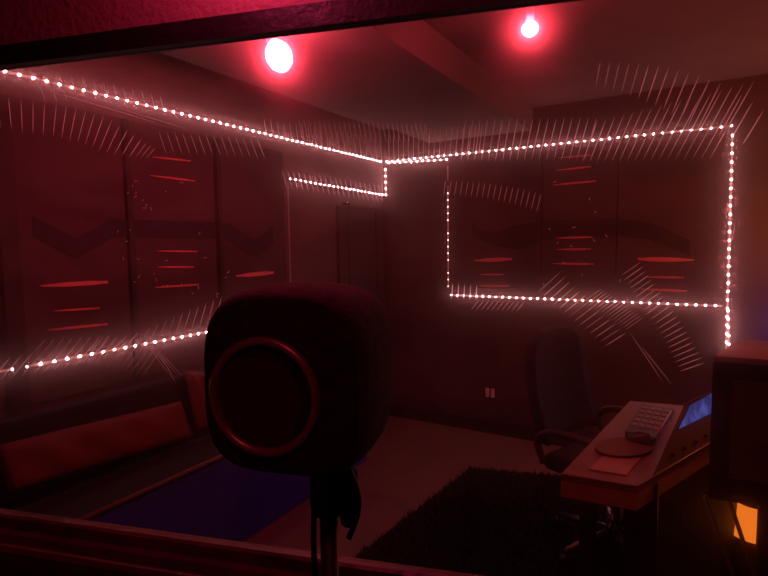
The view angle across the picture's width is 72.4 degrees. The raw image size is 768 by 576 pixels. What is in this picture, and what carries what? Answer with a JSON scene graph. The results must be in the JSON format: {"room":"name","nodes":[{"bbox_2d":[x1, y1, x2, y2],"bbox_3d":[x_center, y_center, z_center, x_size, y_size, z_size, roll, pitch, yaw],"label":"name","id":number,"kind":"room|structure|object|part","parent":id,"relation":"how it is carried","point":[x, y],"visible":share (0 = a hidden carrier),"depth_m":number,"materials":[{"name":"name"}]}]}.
{"room":"studio","nodes":[
{"label":"studio","id":0,"kind":"room"},
{"bbox_2d":[0,0,329,575],"bbox_3d":[0.403,0.192,0.826,4.739,2.470,0.050,0,5,14],"label":"wall","id":1,"kind":"structure","parent":0,"point":[20,20],"depth_m":0.98,"materials":[{"name":"paint"}]},
{"bbox_2d":[0,0,763,575],"bbox_3d":[-0.313,0.040,0.952,1.942,1.030,0.083,0,5,14],"label":"window","id":2,"kind":"structure","parent":1,"relation":"in","point":[71,544],"depth_m":0.97,"materials":[{"name":"black paint"}]},
{"bbox_3d":[-0.306,0.526,0.991,1.942,0.056,0.081,0,5,14],"label":"sill","id":3,"kind":"part","parent":2,"relation":"part of","materials":[{"name":"brown wood"}]},
{"bbox_3d":[-0.307,0.011,0.973,1.942,0.974,0.035,0,5,14],"label":"frame","id":4,"kind":"part","parent":2,"relation":"part of","materials":[{"name":"black paint"}]},
{"bbox_3d":[-0.305,0.028,0.983,1.870,0.938,0.007,0,5,14],"label":"glass pane","id":5,"kind":"part","parent":2,"relation":"part of","materials":[{"name":"clear glass"}]},
{"bbox_2d":[0,52,382,506],"bbox_3d":[-1.438,0.098,2.279,0.120,2.470,6.200,2,6,31],"label":"wall","id":6,"kind":"structure","parent":0,"point":[182,86],"depth_m":3.09,"materials":[{"name":"red paint"}]},
{"bbox_2d":[0,92,31,409],"bbox_3d":[-1.470,-0.135,2.059,0.036,1.230,0.070,2,6,31],"label":"wall panel","id":7,"kind":"object","parent":6,"relation":"attached to","point":[11,277],"visible":1,"depth_m":2.05,"materials":[{"name":"black"}]},
{"bbox_2d":[10,95,133,403],"bbox_3d":[-1.343,-0.154,2.276,0.027,1.230,0.495,2,6,31],"label":"acoustic panel","id":8,"kind":"object","parent":6,"relation":"attached to","point":[70,191],"visible":0.99,"depth_m":2.26,"materials":[{"name":"fabric"}]},
{"bbox_2d":[0,331,206,372],"bbox_3d":[-1.070,0.258,2.720,0.007,0.016,1.786,2,6,31],"label":"led strip","id":9,"kind":"object","parent":6,"relation":"attached to","point":[162,340],"visible":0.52,"depth_m":2.39,"materials":[{"name":"grey plastic"}]},
{"bbox_2d":[120,118,141,378],"bbox_3d":[-1.205,-0.175,2.499,0.036,1.230,0.030,2,6,31],"label":"batten","id":10,"kind":"object","parent":6,"relation":"attached to","point":[124,123],"visible":1,"depth_m":2.49,"materials":[{"name":"black wood"}]},
{"bbox_2d":[129,120,217,376],"bbox_3d":[-1.077,-0.195,2.720,0.027,1.230,0.520,2,6,31],"label":"acoustic panel","id":11,"kind":"object","parent":6,"relation":"attached to","point":[169,231],"visible":0.99,"depth_m":2.69,"materials":[{"name":"fabric"}]},
{"bbox_2d":[0,70,380,161],"bbox_3d":[-0.761,-0.953,3.217,0.007,0.019,2.878,2,6,31],"label":"led strip","id":12,"kind":"object","parent":6,"relation":"attached to","point":[4,71],"visible":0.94,"depth_m":2.62,"materials":[{"name":"grey plastic"}]},
{"bbox_2d":[212,138,225,304],"bbox_3d":[-0.925,-0.217,2.965,0.036,1.230,0.030,2,6,31],"label":"batten","id":13,"kind":"object","parent":6,"relation":"attached to","point":[217,179],"visible":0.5,"depth_m":2.94,"materials":[{"name":"black wood"}]},
{"bbox_2d":[220,139,286,298],"bbox_3d":[-0.789,-0.239,3.198,0.027,1.230,0.547,2,6,31],"label":"acoustic panel","id":14,"kind":"object","parent":6,"relation":"attached to","point":[252,186],"visible":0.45,"depth_m":3.17,"materials":[{"name":"fabric"}]},
{"bbox_2d":[287,186,290,281],"bbox_3d":[-0.617,-0.251,3.446,0.007,0.824,0.010,2,6,31],"label":"led strip","id":15,"kind":"object","parent":6,"relation":"attached to","point":[287,186],"visible":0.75,"depth_m":3.44,"materials":[{"name":"grey plastic"}]},
{"bbox_2d":[289,178,382,194],"bbox_3d":[-0.312,-0.749,3.927,0.007,0.028,1.194,2,6,31],"label":"led strip","id":16,"kind":"object","parent":6,"relation":"attached to","point":[290,178],"visible":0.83,"depth_m":3.80,"materials":[{"name":"grey plastic"}]},
{"bbox_2d":[336,202,384,308],"bbox_3d":[-0.142,0.241,4.254,0.082,1.820,0.656,2,6,31],"label":"door","id":17,"kind":"structure","parent":6,"relation":"in","point":[360,230],"depth_m":4.20,"materials":[{"name":"paint"}]},
{"bbox_3d":[-0.155,0.151,4.253,0.008,1.600,0.416,2,6,31],"label":"moulding","id":18,"kind":"part","parent":17,"relation":"part of","materials":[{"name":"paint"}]},
{"bbox_2d":[244,415,561,557],"bbox_3d":[0.467,1.445,1.256,5.200,0.100,6.200,2,6,31],"label":"floor","id":19,"kind":"structure","parent":0,"point":[410,460],"depth_m":3.48,"materials":[{"name":"laminate"}]},
{"bbox_2d":[0,368,366,541],"bbox_3d":[-0.885,0.870,2.715,0.387,0.842,2.352,2,6,31],"label":"bench sofa","id":20,"kind":"object","parent":19,"relation":"on","point":[187,486],"visible":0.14,"depth_m":2.38,"materials":[{"name":"fabric"}]},
{"bbox_2d":[0,401,193,493],"bbox_3d":[-1.203,0.673,2.308,0.094,0.229,0.839,2,6,31],"label":"sofa cushion","id":21,"kind":"object","parent":20,"relation":"on","point":[25,463],"visible":1,"depth_m":2.21,"materials":[{"name":"red fabric"}]},
{"bbox_3d":[-0.881,0.802,2.707,0.358,0.034,2.352,2,6,31],"label":"seat","id":22,"kind":"part","parent":20,"relation":"part of","materials":[{"name":"fabric"}]},
{"bbox_2d":[184,371,208,433],"bbox_3d":[-0.919,0.581,2.779,0.089,0.331,0.247,2,6,31],"label":"sofa cushion","id":23,"kind":"object","parent":20,"relation":"on","point":[195,380],"visible":0.45,"depth_m":2.69,"materials":[{"name":"red fabric"}]},
{"bbox_2d":[320,465,361,575],"bbox_3d":[-0.057,0.823,0.658,0.260,1.250,0.260,2,6,31],"label":"microphone stand","id":24,"kind":"object","parent":19,"relation":"on","point":[350,517],"visible":0.79,"depth_m":0.60,"materials":[{"name":"black metal"}]},
{"bbox_2d":[204,282,391,518],"bbox_3d":[-0.086,0.128,0.610,0.186,0.271,0.185,0,5,15],"label":"microphone","id":25,"kind":"object","parent":24,"relation":"attached to","point":[298,375],"visible":1,"depth_m":0.53,"materials":[{"name":"black plastic"}]},
{"bbox_2d":[311,497,317,575],"bbox_3d":[-0.060,0.860,0.578,0.023,1.239,0.156,-1,5,-4],"label":"microphone cable","id":26,"kind":"object","parent":25,"relation":"hanging from","point":[313,516],"visible":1,"depth_m":0.60,"materials":[{"name":"black plastic"}]},
{"bbox_2d":[352,465,743,575],"bbox_3d":[1.043,1.246,2.690,1.914,0.041,2.068,2,6,31],"label":"rug","id":27,"kind":"object","parent":19,"relation":"on","point":[490,522],"visible":0.56,"depth_m":2.71,"materials":[{"name":"black carpet"}]},
{"bbox_2d":[525,327,623,566],"bbox_3d":[1.047,0.745,2.535,0.610,1.032,0.672,-5,6,-40],"label":"office chair","id":28,"kind":"object","parent":27,"relation":"on","point":[560,396],"visible":0.59,"depth_m":2.67,"materials":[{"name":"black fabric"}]},
{"bbox_3d":[0.902,0.476,2.699,0.460,0.520,0.206,-4,6,-38],"label":"backrest","id":29,"kind":"part","parent":28,"relation":"part of","materials":[{"name":"black fabric"}]},
{"bbox_3d":[0.865,0.750,2.333,0.035,0.199,0.470,-4,6,-38],"label":"armrest","id":30,"kind":"part","parent":28,"relation":"part of","materials":[{"name":"grey plastic"}]},
{"bbox_3d":[1.093,0.832,2.489,0.480,0.080,0.480,-4,6,-38],"label":"seat","id":31,"kind":"part","parent":28,"relation":"part of","materials":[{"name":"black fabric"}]},
{"bbox_3d":[1.007,1.167,2.630,0.051,0.070,0.294,-5,6,-39],"label":"leg","id":32,"kind":"part","parent":28,"relation":"part of","materials":[{"name":"grey metal"}]},
{"bbox_3d":[0.964,1.182,2.463,0.294,0.069,0.052,-3,5,-22],"label":"leg","id":33,"kind":"part","parent":28,"relation":"part of","materials":[{"name":"grey metal"}]},
{"bbox_3d":[1.291,0.716,2.663,0.035,0.199,0.470,-4,6,-38],"label":"armrest","id":34,"kind":"part","parent":28,"relation":"part of","materials":[{"name":"grey plastic"}]},
{"bbox_3d":[1.108,1.187,2.373,0.052,0.070,0.294,-1,5,-4],"label":"leg","id":35,"kind":"part","parent":28,"relation":"part of","materials":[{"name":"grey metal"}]},
{"bbox_3d":[1.173,1.164,2.641,0.051,0.070,0.294,2,6,31],"label":"leg","id":36,"kind":"part","parent":28,"relation":"part of","materials":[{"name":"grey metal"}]},
{"bbox_2d":[561,401,736,575],"bbox_3d":[1.460,0.899,2.428,2.254,0.742,0.472,-4,6,-37],"label":"desk","id":37,"kind":"object","parent":27,"relation":"on","point":[668,528],"visible":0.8,"depth_m":1.85,"materials":[{"name":"brown wood"}]},
{"bbox_3d":[0.701,0.974,1.813,0.050,0.716,0.050,2,6,31],"label":"leg","id":38,"kind":"part","parent":37,"relation":"part of","materials":[{"name":"black plastic"}]},
{"bbox_2d":[589,455,640,475],"bbox_3d":[0.780,0.592,1.769,0.107,0.003,0.200,3,6,40],"label":"drawing sheet","id":39,"kind":"object","parent":37,"relation":"on","point":[619,466],"visible":0.79,"depth_m":1.75,"materials":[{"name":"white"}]},
{"bbox_2d":[595,437,652,457],"bbox_3d":[0.867,0.577,1.897,0.181,0.011,0.216,2,6,31],"label":"desk pad","id":40,"kind":"object","parent":37,"relation":"on","point":[617,447],"visible":0.81,"depth_m":1.87,"materials":[{"name":"black plastic"}]},
{"bbox_2d":[625,432,654,445],"bbox_3d":[0.944,0.544,1.936,0.060,0.041,0.110,-5,6,-38],"label":"computer mouse","id":41,"kind":"object","parent":40,"relation":"on","point":[643,438],"visible":1,"depth_m":1.91,"materials":[{"name":"grey plastic"}]},
{"bbox_3d":[1.190,0.575,1.942,1.316,0.008,0.189,-3,5,-29],"label":"edge trim","id":42,"kind":"part","parent":37,"relation":"part of","materials":[{"name":"brown wood"}]},
{"bbox_3d":[0.868,0.978,1.731,0.050,0.716,0.050,2,6,31],"label":"leg","id":43,"kind":"part","parent":37,"relation":"part of","materials":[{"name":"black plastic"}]},
{"bbox_2d":[625,404,673,442],"bbox_3d":[1.084,0.545,2.153,0.127,0.025,0.417,3,6,37],"label":"controller","id":44,"kind":"object","parent":37,"relation":"on","point":[651,419],"visible":1,"depth_m":2.13,"materials":[{"name":"grey plastic"}]},
{"bbox_3d":[1.132,0.538,2.117,0.006,0.006,0.333,3,6,37],"label":"edge rail","id":45,"kind":"part","parent":44,"relation":"part of","materials":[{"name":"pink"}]},
{"bbox_3d":[1.245,0.954,2.096,1.100,0.690,0.030,-5,6,-38],"label":"modesty panel","id":46,"kind":"part","parent":37,"relation":"part of","materials":[{"name":"wood"}]},
{"bbox_2d":[653,391,711,474],"bbox_3d":[1.347,0.483,2.087,1.305,0.153,0.059,-5,6,-38],"label":"mixing console","id":47,"kind":"object","parent":37,"relation":"on","point":[691,431],"visible":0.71,"depth_m":1.89,"materials":[{"name":"brown metal"}]},
{"bbox_3d":[1.470,0.398,2.210,0.950,0.008,0.008,-5,6,-38],"label":"trim","id":48,"kind":"part","parent":47,"relation":"part of","materials":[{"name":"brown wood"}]},
{"bbox_2d":[733,503,757,575],"bbox_3d":[1.647,1.107,2.342,0.199,0.358,0.199,2,6,31],"label":"lantern","id":49,"kind":"object","parent":27,"relation":"on","point":[746,514],"visible":0.27,"depth_m":2.29,"materials":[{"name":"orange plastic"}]},
{"bbox_3d":[1.646,1.017,2.335,0.199,0.152,0.199,2,6,31],"label":"lamp shade","id":50,"kind":"part","parent":49,"relation":"part of","materials":[{"name":"orange glass"}]},
{"bbox_2d":[703,489,767,575],"bbox_3d":[1.117,0.941,1.408,0.506,0.861,0.279,1,5,25],"label":"folding stand","id":51,"kind":"object","parent":19,"relation":"on","point":[761,554],"visible":0.48,"depth_m":1.34,"materials":[{"name":"black plastic"}]},
{"bbox_3d":[0.979,0.953,1.360,0.302,0.832,0.008,0,5,13],"label":"leg","id":52,"kind":"part","parent":51,"relation":"part of","materials":[{"name":"grey metal"}]},
{"bbox_2d":[708,340,767,497],"bbox_3d":[1.111,0.338,1.352,0.496,0.346,0.287,1,5,25],"label":"speaker","id":53,"kind":"object","parent":51,"relation":"on","point":[738,456],"visible":1,"depth_m":1.30,"materials":[{"name":"wood"}]},
{"bbox_2d":[729,379,767,483],"bbox_3d":[0.996,0.355,1.252,0.282,0.251,0.008,1,5,25],"label":"grille","id":54,"kind":"object","parent":53,"relation":"attached to","point":[748,398],"depth_m":1.29,"materials":[{"name":"black fabric"}]},
{"bbox_3d":[1.058,0.947,1.420,0.283,0.833,0.011,0,5,15],"label":"leg","id":55,"kind":"part","parent":51,"relation":"part of","materials":[{"name":"grey metal"}]},
{"bbox_3d":[0.993,0.957,1.369,0.056,0.839,0.035,2,6,31],"label":"leg","id":56,"kind":"part","parent":51,"relation":"part of","materials":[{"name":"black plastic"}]},
{"bbox_2d":[159,0,767,142],"bbox_3d":[0.432,-1.036,1.050,5.200,0.260,6.200,2,6,31],"label":"ceiling","id":57,"kind":"structure","parent":0,"point":[443,73],"depth_m":2.61,"materials":[{"name":"paint"}]},
{"bbox_2d":[265,37,291,71],"bbox_3d":[-0.402,-0.896,1.954,0.130,0.187,0.097,2,6,31],"label":"bulb","id":58,"kind":"object","parent":57,"relation":"attached to","point":[278,53],"visible":0.8,"depth_m":1.92,"materials":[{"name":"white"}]},
{"bbox_2d":[522,6,537,36],"bbox_3d":[0.541,-1.039,1.944,0.060,0.206,0.060,2,6,31],"label":"bulb","id":59,"kind":"object","parent":57,"relation":"attached to","point":[530,28],"visible":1,"depth_m":1.93,"materials":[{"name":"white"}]},
{"bbox_3d":[0.542,-0.962,1.950,0.060,0.051,0.060,2,6,31],"label":"glass globe","id":60,"kind":"part","parent":59,"relation":"part of"},
{"bbox_2d":[526,6,534,21],"bbox_3d":[0.541,-1.065,1.942,0.036,0.154,0.036,2,6,31],"label":"socket","id":61,"kind":"object","parent":59,"relation":"attached to","point":[529,10],"depth_m":1.93,"materials":[{"name":"white plastic"}]},
{"bbox_2d":[382,74,767,435],"bbox_3d":[1.980,-0.047,3.440,4.540,2.470,0.120,2,6,31],"label":"wall","id":62,"kind":"structure","parent":0,"point":[446,353],"depth_m":3.73,"materials":[{"name":"paint"}]},
{"bbox_2d":[387,159,447,163],"bbox_3d":[0.266,-1.039,4.303,0.556,0.032,0.007,2,6,31],"label":"led strip","id":63,"kind":"object","parent":62,"relation":"attached to","point":[436,159],"visible":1,"depth_m":4.29,"materials":[{"name":"grey plastic"}]},
{"bbox_2d":[447,186,448,287],"bbox_3d":[0.513,-0.406,4.212,0.011,0.816,0.007,2,6,31],"label":"led strip","id":64,"kind":"object","parent":62,"relation":"attached to","point":[447,186],"visible":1,"depth_m":4.21,"materials":[{"name":"grey plastic"}]},
{"bbox_2d":[389,404,586,446],"bbox_3d":[1.962,1.139,3.480,4.540,0.100,0.016,2,6,31],"label":"baseboard","id":65,"kind":"structure","parent":62,"relation":"attached to","point":[475,424],"depth_m":4.23,"materials":[{"name":"black wood"}]},
{"bbox_2d":[486,386,494,399],"bbox_3d":[0.836,0.824,4.131,0.075,0.105,0.012,2,6,31],"label":"wall outlet","id":66,"kind":"object","parent":62,"relation":"attached to","point":[490,390],"visible":1,"depth_m":4.13,"materials":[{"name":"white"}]},
{"bbox_2d":[491,388,494,397],"bbox_3d":[0.852,0.825,4.117,0.030,0.072,0.006,2,6,31],"label":"socket","id":67,"kind":"object","parent":66,"relation":"attached to","point":[492,389],"depth_m":4.11,"materials":[{"name":"white plastic"}]},
{"bbox_2d":[461,151,542,286],"bbox_3d":[0.877,-0.499,3.976,0.624,0.988,0.027,2,6,31],"label":"acoustic panel","id":68,"kind":"object","parent":62,"relation":"attached to","point":[501,236],"visible":1,"depth_m":3.95,"materials":[{"name":"fabric"}]},
{"bbox_2d":[385,125,731,161],"bbox_3d":[1.065,-1.029,3.823,2.459,0.020,0.007,2,6,31],"label":"led strip","id":69,"kind":"object","parent":62,"relation":"attached to","point":[727,125],"visible":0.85,"depth_m":3.69,"materials":[{"name":"grey plastic"}]},
{"bbox_2d":[542,144,618,274],"bbox_3d":[1.363,-0.535,3.679,0.494,0.880,0.027,2,6,31],"label":"acoustic panel","id":70,"kind":"object","parent":62,"relation":"attached to","point":[567,205],"visible":0.96,"depth_m":3.67,"materials":[{"name":"fabric"}]},
{"bbox_2d":[450,294,721,306],"bbox_3d":[1.326,0.085,3.768,1.854,0.010,0.007,2,6,31],"label":"led strip","id":71,"kind":"object","parent":62,"relation":"attached to","point":[450,294],"visible":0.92,"depth_m":3.68,"materials":[{"name":"grey plastic"}]},
{"bbox_2d":[617,133,722,291],"bbox_3d":[1.832,-0.468,3.404,0.584,0.981,0.027,2,6,31],"label":"acoustic panel","id":72,"kind":"object","parent":62,"relation":"attached to","point":[668,221],"visible":0.97,"depth_m":3.38,"materials":[{"name":"fabric"}]},
{"bbox_2d":[725,133,733,348],"bbox_3d":[2.136,-0.264,3.248,0.022,1.365,0.007,2,6,31],"label":"led strip","id":73,"kind":"object","parent":62,"relation":"attached to","point":[732,133],"visible":0.93,"depth_m":3.25,"materials":[{"name":"grey plastic"}]}
]}

